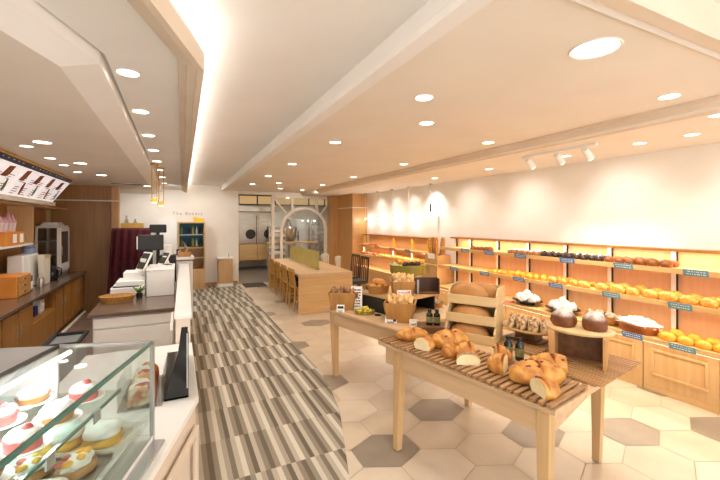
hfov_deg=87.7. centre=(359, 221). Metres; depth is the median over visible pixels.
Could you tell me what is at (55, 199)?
trim
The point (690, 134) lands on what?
recessed light
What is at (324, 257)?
dining chair
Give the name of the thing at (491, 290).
loaf
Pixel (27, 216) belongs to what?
shelving
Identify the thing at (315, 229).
rack
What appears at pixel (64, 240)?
display warmer
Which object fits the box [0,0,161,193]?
ceiling
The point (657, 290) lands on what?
loaf
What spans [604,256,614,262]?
bun
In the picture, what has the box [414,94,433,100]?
recessed light
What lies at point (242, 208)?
extractor hood
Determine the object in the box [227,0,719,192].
ceiling
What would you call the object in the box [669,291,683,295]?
loaf
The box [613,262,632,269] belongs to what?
plate
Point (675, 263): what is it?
bun
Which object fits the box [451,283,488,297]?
loaf
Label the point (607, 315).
slice
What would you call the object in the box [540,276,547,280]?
bun
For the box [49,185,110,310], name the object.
wall panel
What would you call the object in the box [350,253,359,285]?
dining chair
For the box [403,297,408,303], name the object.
bread twist
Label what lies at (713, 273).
display shelf
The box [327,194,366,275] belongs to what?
wall column
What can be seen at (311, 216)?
wall
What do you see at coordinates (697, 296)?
loaf
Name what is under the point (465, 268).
display shelf
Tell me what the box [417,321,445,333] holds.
block
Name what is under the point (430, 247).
baguette
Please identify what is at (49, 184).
food picture
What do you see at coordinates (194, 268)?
shelf
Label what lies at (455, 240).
upright
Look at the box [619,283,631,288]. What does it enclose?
loaf
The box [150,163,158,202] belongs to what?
brass pendant
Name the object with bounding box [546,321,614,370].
stand
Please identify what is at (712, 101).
trim
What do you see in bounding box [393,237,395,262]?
upright
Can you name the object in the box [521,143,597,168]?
track light
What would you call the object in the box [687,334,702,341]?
roll
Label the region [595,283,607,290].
loaf
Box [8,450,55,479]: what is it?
tart
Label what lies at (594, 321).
round loaf
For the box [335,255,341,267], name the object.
dining chair
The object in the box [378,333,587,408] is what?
tray
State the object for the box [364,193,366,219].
pendant lamp
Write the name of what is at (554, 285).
plate
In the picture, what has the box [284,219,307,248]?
tall cabinet
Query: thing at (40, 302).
carton
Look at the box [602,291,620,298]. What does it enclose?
plate
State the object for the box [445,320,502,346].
bread box
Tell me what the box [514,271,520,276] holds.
bun
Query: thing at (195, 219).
sign
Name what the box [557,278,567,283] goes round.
croissant
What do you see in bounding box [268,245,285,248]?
tray
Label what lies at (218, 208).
wall
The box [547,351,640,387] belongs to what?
board
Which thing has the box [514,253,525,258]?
plate
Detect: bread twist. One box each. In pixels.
[397,297,402,303]
[400,274,405,281]
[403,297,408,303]
[408,296,412,304]
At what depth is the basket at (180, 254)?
6.34 m
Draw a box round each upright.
[364,235,365,264]
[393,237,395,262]
[411,238,413,258]
[454,239,457,282]
[469,239,471,281]
[496,241,499,284]
[526,243,529,289]
[563,245,567,299]
[607,248,612,312]
[671,251,677,328]
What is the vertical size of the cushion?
0.034 m
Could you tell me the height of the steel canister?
0.135 m
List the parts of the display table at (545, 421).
leg, leg, leg, leg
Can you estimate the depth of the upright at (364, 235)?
9.81 m
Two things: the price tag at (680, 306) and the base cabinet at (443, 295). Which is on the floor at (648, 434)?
the base cabinet at (443, 295)
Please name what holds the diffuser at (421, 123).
attached to the recessed light at (424, 123)
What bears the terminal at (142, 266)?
on the cash register at (130, 278)
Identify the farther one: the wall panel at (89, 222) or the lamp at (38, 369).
the wall panel at (89, 222)
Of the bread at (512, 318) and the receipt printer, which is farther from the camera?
the receipt printer
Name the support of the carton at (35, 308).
in the bar cabinet at (44, 322)
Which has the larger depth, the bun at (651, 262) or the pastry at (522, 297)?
the pastry at (522, 297)
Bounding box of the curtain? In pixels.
[107,228,150,293]
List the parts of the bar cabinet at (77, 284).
door, door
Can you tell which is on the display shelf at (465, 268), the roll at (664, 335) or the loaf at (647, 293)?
the loaf at (647, 293)
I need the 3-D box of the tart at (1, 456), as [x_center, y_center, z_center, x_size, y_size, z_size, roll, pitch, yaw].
[-0.966,0.629,0.949,0.104,0.062,0.106,0,0,-9]
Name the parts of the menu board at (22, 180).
menu panel, menu panel, rail, rail, menu panel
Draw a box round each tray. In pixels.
[39,426,134,456]
[41,222,63,225]
[43,452,112,479]
[121,223,143,227]
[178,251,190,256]
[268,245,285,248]
[270,239,285,242]
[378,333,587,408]
[585,311,622,325]
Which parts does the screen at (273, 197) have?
post, rail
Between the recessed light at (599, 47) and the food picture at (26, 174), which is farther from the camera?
the food picture at (26, 174)
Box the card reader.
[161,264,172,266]
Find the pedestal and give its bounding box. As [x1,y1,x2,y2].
[422,263,453,299]
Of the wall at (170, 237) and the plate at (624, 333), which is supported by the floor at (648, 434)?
the wall at (170, 237)
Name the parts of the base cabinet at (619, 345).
panel moulding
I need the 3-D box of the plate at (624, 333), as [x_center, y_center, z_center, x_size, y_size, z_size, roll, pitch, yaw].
[2.712,1.133,3.738,0.020,0.059,0.185,0,0,-26]
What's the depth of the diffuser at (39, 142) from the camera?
3.20 m
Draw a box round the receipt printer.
[160,245,175,280]
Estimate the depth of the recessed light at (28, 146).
3.36 m
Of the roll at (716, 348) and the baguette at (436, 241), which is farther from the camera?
the baguette at (436, 241)
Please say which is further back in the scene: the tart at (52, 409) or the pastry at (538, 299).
the pastry at (538, 299)
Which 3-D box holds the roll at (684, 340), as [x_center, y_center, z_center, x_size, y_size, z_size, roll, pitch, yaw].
[3.007,1.090,3.463,0.104,0.069,0.157,0,0,2]
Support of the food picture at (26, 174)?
attached to the menu board at (22, 180)
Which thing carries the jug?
on the countertop at (8, 307)
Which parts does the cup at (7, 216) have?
lid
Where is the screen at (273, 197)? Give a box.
[271,195,326,258]
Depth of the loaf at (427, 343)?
2.63 m
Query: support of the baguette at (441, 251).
in the crate at (430, 258)
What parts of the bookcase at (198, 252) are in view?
door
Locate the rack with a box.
[311,219,324,259]
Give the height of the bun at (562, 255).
0.077 m
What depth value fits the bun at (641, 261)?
3.82 m
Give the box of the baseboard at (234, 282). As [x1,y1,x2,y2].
[205,281,237,285]
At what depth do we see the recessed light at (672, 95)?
2.47 m
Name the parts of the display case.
panel, steel sill, corner post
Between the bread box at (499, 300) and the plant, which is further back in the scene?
the plant
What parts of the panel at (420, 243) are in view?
rail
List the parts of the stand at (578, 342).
panel, panel, panel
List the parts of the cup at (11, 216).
lid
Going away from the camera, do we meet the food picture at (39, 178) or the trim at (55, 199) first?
the food picture at (39, 178)
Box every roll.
[375,279,385,284]
[658,331,676,341]
[668,329,685,336]
[677,336,694,345]
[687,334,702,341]
[695,340,712,349]
[704,338,719,345]
[712,344,719,352]
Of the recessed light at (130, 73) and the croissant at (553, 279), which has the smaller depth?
the recessed light at (130, 73)
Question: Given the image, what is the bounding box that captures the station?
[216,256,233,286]
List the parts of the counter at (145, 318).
drawer, drawer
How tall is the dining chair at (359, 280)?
0.952 m
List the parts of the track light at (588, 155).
rail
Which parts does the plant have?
pot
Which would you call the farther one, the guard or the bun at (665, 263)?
the bun at (665, 263)
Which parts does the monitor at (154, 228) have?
stem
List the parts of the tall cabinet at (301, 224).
door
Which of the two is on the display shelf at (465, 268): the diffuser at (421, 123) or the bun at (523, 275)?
the bun at (523, 275)
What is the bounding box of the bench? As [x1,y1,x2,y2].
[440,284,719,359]
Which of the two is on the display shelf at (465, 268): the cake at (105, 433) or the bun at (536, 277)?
the bun at (536, 277)
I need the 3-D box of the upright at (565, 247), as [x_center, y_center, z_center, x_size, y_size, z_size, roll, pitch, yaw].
[2.684,0.711,4.890,0.035,0.829,0.049,0,0,-26]
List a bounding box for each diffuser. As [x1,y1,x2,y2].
[33,141,50,143]
[117,70,138,76]
[416,95,431,100]
[420,122,432,124]
[659,94,679,98]
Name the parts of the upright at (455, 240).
post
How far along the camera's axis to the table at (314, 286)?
6.85 m
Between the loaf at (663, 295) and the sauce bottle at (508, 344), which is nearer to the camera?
the sauce bottle at (508, 344)
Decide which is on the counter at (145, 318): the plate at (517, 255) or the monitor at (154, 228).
the monitor at (154, 228)
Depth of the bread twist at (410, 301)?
3.47 m
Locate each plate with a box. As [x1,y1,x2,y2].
[480,271,488,275]
[484,250,493,254]
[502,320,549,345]
[512,297,542,305]
[513,276,524,282]
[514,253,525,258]
[545,305,580,312]
[548,282,562,288]
[559,257,574,263]
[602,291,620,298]
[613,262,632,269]
[622,330,642,340]
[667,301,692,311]
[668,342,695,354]
[683,269,708,277]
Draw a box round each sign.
[193,217,203,221]
[397,290,410,295]
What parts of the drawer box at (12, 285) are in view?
drawer, drawer, drawer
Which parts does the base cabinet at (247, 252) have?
door, door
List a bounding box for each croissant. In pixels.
[548,276,556,282]
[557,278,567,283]
[569,280,577,285]
[577,281,589,287]
[587,281,596,286]
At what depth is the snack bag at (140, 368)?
2.07 m
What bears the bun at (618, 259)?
on the display shelf at (713, 273)
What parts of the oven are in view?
door, door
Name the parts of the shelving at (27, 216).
shelf, panel, shelf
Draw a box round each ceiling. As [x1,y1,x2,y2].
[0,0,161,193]
[36,0,199,189]
[172,0,428,185]
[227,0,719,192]
[302,106,719,196]
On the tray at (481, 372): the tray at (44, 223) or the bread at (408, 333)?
the bread at (408, 333)
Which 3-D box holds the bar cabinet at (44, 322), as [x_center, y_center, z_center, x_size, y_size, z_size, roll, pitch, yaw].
[-4.320,1.294,4.735,0.548,0.713,0.894,0,0,-26]
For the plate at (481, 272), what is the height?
0.061 m
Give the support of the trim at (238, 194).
attached to the wall at (218, 208)
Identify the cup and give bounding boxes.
[0,215,3,231]
[2,216,8,231]
[5,211,12,231]
[10,214,16,230]
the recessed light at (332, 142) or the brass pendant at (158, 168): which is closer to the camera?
the recessed light at (332, 142)
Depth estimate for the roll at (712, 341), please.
3.38 m
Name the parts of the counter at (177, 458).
panel frame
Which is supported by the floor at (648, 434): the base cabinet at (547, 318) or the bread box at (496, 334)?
the base cabinet at (547, 318)
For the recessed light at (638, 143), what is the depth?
3.57 m
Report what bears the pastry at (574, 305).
on the plate at (578, 310)
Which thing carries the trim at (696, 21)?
attached to the ceiling at (506, 74)
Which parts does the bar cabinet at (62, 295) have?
door, door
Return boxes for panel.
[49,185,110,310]
[362,234,435,275]
[450,237,719,340]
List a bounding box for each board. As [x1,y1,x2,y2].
[0,149,73,205]
[496,332,547,354]
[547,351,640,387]
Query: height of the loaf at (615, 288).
0.090 m
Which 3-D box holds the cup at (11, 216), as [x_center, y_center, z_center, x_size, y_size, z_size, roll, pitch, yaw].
[-4.435,0.009,4.779,0.090,0.220,0.089,0,0,-26]
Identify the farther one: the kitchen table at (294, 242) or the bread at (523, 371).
the kitchen table at (294, 242)
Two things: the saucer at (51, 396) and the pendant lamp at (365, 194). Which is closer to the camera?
the saucer at (51, 396)
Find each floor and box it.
[58,266,719,479]
[190,284,349,479]
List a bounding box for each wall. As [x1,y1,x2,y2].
[120,184,321,282]
[158,220,176,290]
[239,205,318,266]
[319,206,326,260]
[367,143,719,263]
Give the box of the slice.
[604,313,615,317]
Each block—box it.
[146,263,174,296]
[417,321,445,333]
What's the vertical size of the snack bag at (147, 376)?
0.095 m
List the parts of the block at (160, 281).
plate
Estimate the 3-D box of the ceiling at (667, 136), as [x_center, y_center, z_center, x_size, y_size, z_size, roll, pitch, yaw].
[1.716,-0.925,5.399,1.380,0.350,12.600,0,0,-26]
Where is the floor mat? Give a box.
[242,282,267,287]
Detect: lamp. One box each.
[0,350,71,393]
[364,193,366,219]
[376,191,378,219]
[407,187,410,218]
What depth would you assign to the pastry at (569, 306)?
4.51 m
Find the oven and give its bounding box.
[239,212,270,243]
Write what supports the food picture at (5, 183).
attached to the menu board at (22, 180)
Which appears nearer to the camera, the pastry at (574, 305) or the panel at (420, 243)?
the pastry at (574, 305)
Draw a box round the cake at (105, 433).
[81,418,123,449]
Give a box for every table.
[266,241,317,274]
[268,258,352,314]
[324,305,446,376]
[378,329,604,479]
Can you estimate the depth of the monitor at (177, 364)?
1.91 m
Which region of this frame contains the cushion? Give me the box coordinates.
[352,278,366,282]
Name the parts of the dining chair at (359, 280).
leg, leg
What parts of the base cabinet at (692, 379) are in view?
panel moulding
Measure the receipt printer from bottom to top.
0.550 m
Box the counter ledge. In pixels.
[174,264,191,343]
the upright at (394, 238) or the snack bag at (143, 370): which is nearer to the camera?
the snack bag at (143, 370)
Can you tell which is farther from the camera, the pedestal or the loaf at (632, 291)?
the pedestal
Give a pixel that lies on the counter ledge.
(182, 313)
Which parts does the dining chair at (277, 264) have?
leg, leg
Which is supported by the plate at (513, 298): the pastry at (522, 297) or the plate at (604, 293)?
the pastry at (522, 297)
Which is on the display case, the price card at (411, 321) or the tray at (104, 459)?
the tray at (104, 459)
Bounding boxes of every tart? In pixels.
[0,454,5,475]
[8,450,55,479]
[14,383,50,405]
[37,399,75,424]
[52,446,97,479]
[617,315,662,335]
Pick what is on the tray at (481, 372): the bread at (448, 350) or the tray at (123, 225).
the bread at (448, 350)
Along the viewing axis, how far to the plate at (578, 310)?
4.58 m
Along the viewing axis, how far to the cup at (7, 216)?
4.65 m
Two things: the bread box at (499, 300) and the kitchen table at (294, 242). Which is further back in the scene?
the kitchen table at (294, 242)
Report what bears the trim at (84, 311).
on the floor at (648, 434)
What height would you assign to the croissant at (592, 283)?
0.067 m
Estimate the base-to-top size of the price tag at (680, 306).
0.061 m
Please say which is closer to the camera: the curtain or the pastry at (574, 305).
the pastry at (574, 305)
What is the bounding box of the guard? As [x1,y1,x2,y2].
[170,312,172,344]
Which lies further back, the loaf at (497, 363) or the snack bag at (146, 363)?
the loaf at (497, 363)
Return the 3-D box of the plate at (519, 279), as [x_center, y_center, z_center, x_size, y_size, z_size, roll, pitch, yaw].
[2.148,0.777,5.076,0.021,0.061,0.185,0,0,-26]
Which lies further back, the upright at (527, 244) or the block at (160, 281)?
the upright at (527, 244)
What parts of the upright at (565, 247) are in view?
post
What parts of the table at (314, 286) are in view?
panel, panel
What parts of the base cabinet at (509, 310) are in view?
panel moulding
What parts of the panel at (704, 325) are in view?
rail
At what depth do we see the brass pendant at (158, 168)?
5.51 m
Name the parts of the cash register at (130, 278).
drawer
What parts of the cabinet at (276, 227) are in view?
door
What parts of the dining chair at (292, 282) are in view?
leg, leg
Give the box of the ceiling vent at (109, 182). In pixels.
[109,182,142,184]
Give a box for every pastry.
[518,294,527,300]
[522,290,532,296]
[527,295,535,302]
[534,294,540,301]
[547,300,556,307]
[553,302,561,309]
[558,297,566,304]
[562,303,573,310]
[569,302,576,310]
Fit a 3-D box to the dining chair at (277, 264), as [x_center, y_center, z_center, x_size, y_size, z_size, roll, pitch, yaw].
[-1.637,1.260,8.326,0.430,0.783,0.400,0,0,-26]
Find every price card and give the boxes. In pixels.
[337,305,344,311]
[385,315,396,322]
[409,319,417,324]
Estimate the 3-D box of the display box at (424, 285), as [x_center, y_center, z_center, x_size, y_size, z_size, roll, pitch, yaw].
[0.701,0.669,3.945,0.250,0.160,0.119,0,0,-1]
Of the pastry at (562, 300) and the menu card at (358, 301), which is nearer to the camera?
the menu card at (358, 301)
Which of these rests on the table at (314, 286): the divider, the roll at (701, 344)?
the divider
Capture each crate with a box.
[328,289,356,309]
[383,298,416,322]
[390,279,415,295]
[425,253,450,264]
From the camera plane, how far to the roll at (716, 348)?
3.23 m
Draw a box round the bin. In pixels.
[41,330,88,382]
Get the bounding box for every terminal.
[135,252,152,271]
[158,252,173,264]
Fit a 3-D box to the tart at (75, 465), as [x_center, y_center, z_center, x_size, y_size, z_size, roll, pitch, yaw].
[-0.902,0.763,1.191,0.109,0.060,0.133,0,0,-9]
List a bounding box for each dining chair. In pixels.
[269,258,287,292]
[275,261,296,298]
[281,264,297,304]
[288,267,297,311]
[321,253,329,263]
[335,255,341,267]
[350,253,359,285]
[352,256,368,289]
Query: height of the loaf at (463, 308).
0.123 m
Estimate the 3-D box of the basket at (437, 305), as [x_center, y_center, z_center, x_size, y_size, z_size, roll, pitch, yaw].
[0.811,0.902,4.135,0.224,0.055,0.224,0,0,-26]
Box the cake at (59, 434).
[41,421,85,452]
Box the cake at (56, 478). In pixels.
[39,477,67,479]
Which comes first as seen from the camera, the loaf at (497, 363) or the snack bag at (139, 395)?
the snack bag at (139, 395)
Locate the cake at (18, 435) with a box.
[2,422,42,455]
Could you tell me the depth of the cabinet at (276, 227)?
12.67 m
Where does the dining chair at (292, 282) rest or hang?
on the floor at (648, 434)
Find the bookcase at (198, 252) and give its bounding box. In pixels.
[178,222,204,289]
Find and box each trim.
[55,199,118,201]
[61,310,85,332]
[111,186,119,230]
[127,0,203,192]
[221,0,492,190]
[238,194,238,283]
[300,94,719,195]
[571,0,719,59]
[592,0,719,52]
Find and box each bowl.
[21,247,35,253]
[22,242,35,247]
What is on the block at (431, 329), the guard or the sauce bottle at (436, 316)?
the sauce bottle at (436, 316)
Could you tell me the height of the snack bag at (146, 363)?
0.100 m
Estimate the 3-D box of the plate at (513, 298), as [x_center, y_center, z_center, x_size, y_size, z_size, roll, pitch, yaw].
[2.295,1.097,5.148,0.330,0.055,0.430,0,0,-26]
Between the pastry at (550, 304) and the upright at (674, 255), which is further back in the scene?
the pastry at (550, 304)
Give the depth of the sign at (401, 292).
3.66 m
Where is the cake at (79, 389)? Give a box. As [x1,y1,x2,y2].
[68,379,97,401]
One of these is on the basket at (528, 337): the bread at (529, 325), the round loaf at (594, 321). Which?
the bread at (529, 325)
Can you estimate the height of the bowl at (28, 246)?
0.080 m
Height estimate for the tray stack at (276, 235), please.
1.500 m
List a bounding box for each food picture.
[0,179,8,190]
[1,166,16,175]
[17,183,25,194]
[19,171,32,180]
[32,176,44,183]
[45,179,55,187]
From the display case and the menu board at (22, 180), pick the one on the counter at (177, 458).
the display case
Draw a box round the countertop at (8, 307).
[0,271,85,320]
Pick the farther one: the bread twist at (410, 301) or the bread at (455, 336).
the bread twist at (410, 301)
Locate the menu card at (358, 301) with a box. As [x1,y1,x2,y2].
[351,286,361,309]
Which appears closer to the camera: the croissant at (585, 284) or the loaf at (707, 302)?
the loaf at (707, 302)
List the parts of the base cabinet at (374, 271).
door, door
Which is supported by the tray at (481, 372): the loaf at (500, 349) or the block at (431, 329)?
the loaf at (500, 349)
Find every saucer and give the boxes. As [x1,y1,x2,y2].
[0,412,26,430]
[0,433,52,458]
[0,465,14,479]
[10,392,56,409]
[32,409,82,428]
[63,389,105,404]
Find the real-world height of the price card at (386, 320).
0.062 m
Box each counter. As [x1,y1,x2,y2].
[59,342,198,479]
[87,289,174,354]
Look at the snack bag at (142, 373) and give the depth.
1.98 m
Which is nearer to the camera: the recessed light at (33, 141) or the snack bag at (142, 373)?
the snack bag at (142, 373)
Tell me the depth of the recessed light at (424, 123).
3.15 m
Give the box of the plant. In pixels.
[132,285,145,298]
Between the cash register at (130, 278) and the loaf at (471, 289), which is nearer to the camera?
the loaf at (471, 289)
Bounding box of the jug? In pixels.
[50,264,61,280]
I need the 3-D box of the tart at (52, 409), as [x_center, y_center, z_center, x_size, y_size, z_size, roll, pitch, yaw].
[-1.014,0.629,1.255,0.104,0.062,0.106,0,0,-9]
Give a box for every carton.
[0,231,24,246]
[33,299,43,313]
[33,306,37,316]
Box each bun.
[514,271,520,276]
[520,272,526,277]
[526,274,532,278]
[533,275,539,279]
[540,250,547,255]
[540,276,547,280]
[547,251,553,256]
[553,252,559,257]
[560,252,566,257]
[565,252,573,258]
[573,253,579,258]
[580,254,588,259]
[588,254,595,260]
[595,255,603,261]
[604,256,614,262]
[615,257,624,262]
[625,257,635,264]
[635,258,646,265]
[646,258,659,266]
[660,260,672,267]
[670,260,678,266]
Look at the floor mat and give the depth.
9.83 m
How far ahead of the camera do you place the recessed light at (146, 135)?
3.46 m
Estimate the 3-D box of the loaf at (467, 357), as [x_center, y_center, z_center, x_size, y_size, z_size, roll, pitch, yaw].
[0.688,0.858,2.409,0.151,0.086,0.105,0,0,7]
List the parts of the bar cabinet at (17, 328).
door, door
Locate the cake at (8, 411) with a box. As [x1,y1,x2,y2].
[0,401,17,428]
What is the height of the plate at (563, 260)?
0.061 m
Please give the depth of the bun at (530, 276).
5.02 m
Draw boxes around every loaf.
[414,335,435,351]
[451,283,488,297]
[451,322,489,335]
[452,304,490,316]
[455,341,474,355]
[456,350,480,365]
[473,282,496,297]
[487,353,507,375]
[492,344,512,362]
[528,352,567,372]
[530,376,560,399]
[550,307,576,327]
[582,311,608,331]
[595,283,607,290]
[608,284,625,293]
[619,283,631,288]
[625,287,639,295]
[634,285,647,293]
[641,289,657,298]
[651,288,663,292]
[658,291,677,301]
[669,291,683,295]
[678,295,698,304]
[688,293,702,299]
[698,297,718,308]
[709,297,719,303]
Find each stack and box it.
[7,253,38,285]
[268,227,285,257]
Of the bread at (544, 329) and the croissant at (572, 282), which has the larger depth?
the croissant at (572, 282)
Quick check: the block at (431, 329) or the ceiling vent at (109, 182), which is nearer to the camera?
the block at (431, 329)
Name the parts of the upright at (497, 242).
post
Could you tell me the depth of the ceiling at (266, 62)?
2.17 m
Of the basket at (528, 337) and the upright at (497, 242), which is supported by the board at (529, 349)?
the basket at (528, 337)
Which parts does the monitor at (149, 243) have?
stem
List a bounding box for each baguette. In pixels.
[429,237,431,252]
[433,238,434,253]
[435,237,438,255]
[440,237,442,254]
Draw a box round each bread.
[396,327,427,340]
[432,328,468,348]
[441,343,455,358]
[508,313,515,327]
[508,358,565,385]
[516,314,522,328]
[520,315,527,330]
[527,316,534,331]
[532,318,539,332]
[540,319,548,333]
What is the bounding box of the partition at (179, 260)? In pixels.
[176,255,193,319]
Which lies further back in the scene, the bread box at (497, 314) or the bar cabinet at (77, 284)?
the bar cabinet at (77, 284)
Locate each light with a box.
[19,145,33,147]
[32,140,52,143]
[115,68,140,77]
[132,109,149,113]
[141,134,155,136]
[329,141,340,143]
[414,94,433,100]
[419,121,433,125]
[429,183,431,211]
[482,141,494,143]
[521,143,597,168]
[568,37,623,59]
[633,142,646,144]
[657,93,681,99]
[683,133,700,136]
[707,113,719,117]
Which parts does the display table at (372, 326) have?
leg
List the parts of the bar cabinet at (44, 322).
door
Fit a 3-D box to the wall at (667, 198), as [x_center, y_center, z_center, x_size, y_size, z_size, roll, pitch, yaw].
[2.403,0.275,5.735,0.150,2.750,12.600,0,0,-26]
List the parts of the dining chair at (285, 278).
leg, leg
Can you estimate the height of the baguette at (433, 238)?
0.490 m
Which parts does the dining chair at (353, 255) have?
leg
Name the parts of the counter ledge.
panel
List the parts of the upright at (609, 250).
post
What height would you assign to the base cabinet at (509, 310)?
0.500 m
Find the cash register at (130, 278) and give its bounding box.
[110,270,145,294]
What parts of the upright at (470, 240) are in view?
post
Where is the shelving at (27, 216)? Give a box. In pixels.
[0,201,66,273]
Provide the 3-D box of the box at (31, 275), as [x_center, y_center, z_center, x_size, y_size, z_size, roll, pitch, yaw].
[-4.388,0.799,4.846,0.223,0.200,0.120,0,0,-26]
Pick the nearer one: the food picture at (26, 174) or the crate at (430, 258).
the food picture at (26, 174)
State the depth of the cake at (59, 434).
1.30 m
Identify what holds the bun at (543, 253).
on the display shelf at (713, 273)
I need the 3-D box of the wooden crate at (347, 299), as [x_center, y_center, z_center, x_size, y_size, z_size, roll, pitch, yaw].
[-0.180,0.837,4.051,0.295,0.185,0.250,0,0,4]
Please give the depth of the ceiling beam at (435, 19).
2.01 m
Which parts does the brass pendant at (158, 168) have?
rod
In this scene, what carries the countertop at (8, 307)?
on the bar cabinet
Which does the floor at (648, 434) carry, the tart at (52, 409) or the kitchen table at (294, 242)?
the kitchen table at (294, 242)
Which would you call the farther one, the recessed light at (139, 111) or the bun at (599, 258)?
the bun at (599, 258)
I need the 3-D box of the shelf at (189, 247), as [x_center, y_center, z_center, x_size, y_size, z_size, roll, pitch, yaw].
[-4.166,0.630,9.267,0.540,0.020,0.390,0,0,-26]
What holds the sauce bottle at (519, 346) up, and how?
on the display table at (545, 421)
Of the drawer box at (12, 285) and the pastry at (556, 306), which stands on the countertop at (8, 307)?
the drawer box at (12, 285)
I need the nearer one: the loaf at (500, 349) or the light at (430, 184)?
the loaf at (500, 349)
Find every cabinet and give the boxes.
[1,303,32,347]
[33,291,54,346]
[54,282,71,332]
[67,275,82,323]
[239,244,267,261]
[268,226,285,258]
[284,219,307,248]
[355,265,421,288]
[438,289,447,305]
[503,305,505,329]
[506,306,541,331]
[542,315,549,337]
[609,333,643,386]
[644,341,719,414]
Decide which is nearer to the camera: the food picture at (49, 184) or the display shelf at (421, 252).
the food picture at (49, 184)
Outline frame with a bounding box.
[239,195,326,205]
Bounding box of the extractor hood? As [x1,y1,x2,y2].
[239,205,277,211]
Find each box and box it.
[0,272,30,298]
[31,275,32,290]
[414,277,439,293]
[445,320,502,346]
[446,302,503,327]
[448,281,504,307]
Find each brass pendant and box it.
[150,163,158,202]
[157,167,164,205]
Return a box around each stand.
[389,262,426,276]
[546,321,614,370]
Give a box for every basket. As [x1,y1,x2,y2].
[99,293,135,303]
[354,309,374,314]
[366,282,389,294]
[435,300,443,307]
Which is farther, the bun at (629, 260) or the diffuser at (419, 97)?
the bun at (629, 260)
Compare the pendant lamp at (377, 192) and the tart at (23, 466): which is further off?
the pendant lamp at (377, 192)
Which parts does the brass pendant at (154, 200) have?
rod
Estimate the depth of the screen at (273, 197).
10.56 m
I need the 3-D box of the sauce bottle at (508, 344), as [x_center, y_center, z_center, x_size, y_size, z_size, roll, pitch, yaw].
[1.013,0.855,2.564,0.057,0.150,0.057,0,0,-26]
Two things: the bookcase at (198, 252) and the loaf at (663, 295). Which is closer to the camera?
the loaf at (663, 295)
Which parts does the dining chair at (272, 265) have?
leg, leg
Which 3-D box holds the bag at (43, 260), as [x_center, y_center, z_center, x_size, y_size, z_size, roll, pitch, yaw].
[-4.557,0.679,5.411,0.076,0.440,0.338,0,0,-26]
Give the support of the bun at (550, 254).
on the display shelf at (713, 273)
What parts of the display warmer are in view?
door glass, door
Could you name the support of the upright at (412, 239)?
on the base cabinet at (374, 271)
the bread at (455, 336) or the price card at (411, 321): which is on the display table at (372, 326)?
the price card at (411, 321)
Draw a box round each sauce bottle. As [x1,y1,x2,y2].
[426,309,432,324]
[433,309,439,325]
[504,335,512,357]
[515,337,523,360]
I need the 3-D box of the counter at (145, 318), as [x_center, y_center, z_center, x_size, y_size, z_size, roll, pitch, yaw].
[-2.838,1.275,4.902,0.758,0.750,2.500,0,0,-26]
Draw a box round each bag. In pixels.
[37,254,50,284]
[126,385,149,407]
[129,378,149,389]
[132,371,149,383]
[134,365,149,375]
[135,381,156,398]
[138,369,157,382]
[139,374,156,387]
[142,361,158,376]
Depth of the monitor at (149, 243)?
5.25 m
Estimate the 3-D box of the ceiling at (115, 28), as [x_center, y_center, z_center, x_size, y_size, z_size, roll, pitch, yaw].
[-2.165,-0.835,3.742,1.272,0.070,12.214,0,0,-20]
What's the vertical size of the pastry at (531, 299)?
0.094 m
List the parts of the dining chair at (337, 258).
backrest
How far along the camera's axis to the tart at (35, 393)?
1.36 m
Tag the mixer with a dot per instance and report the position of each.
(290, 231)
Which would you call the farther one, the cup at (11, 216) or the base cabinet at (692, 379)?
the cup at (11, 216)
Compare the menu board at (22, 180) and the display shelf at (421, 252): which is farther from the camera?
the display shelf at (421, 252)
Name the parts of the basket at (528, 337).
oval plate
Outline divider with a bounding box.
[290,245,318,269]
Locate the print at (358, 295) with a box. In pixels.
[354,289,360,306]
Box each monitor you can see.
[137,235,163,264]
[149,224,166,263]
[164,327,188,401]
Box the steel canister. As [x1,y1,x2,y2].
[37,277,44,287]
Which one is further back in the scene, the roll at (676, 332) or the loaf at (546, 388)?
the roll at (676, 332)
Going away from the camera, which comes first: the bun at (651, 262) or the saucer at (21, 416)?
the saucer at (21, 416)
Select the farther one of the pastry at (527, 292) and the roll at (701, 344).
the pastry at (527, 292)
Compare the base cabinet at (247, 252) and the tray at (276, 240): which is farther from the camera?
the base cabinet at (247, 252)
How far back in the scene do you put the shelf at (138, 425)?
1.37 m
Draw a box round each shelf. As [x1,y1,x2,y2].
[0,420,146,479]
[179,246,203,248]
[193,267,203,269]
[356,252,408,261]
[358,244,428,254]
[362,286,437,314]
[438,264,719,315]
[440,246,719,277]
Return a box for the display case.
[0,340,164,479]
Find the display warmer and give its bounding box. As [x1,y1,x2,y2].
[35,225,69,275]
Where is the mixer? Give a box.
[283,214,296,257]
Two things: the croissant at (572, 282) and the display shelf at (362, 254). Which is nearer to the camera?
the croissant at (572, 282)
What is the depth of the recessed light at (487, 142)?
3.90 m
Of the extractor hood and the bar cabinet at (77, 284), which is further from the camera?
the extractor hood
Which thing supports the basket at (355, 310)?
on the display table at (372, 326)

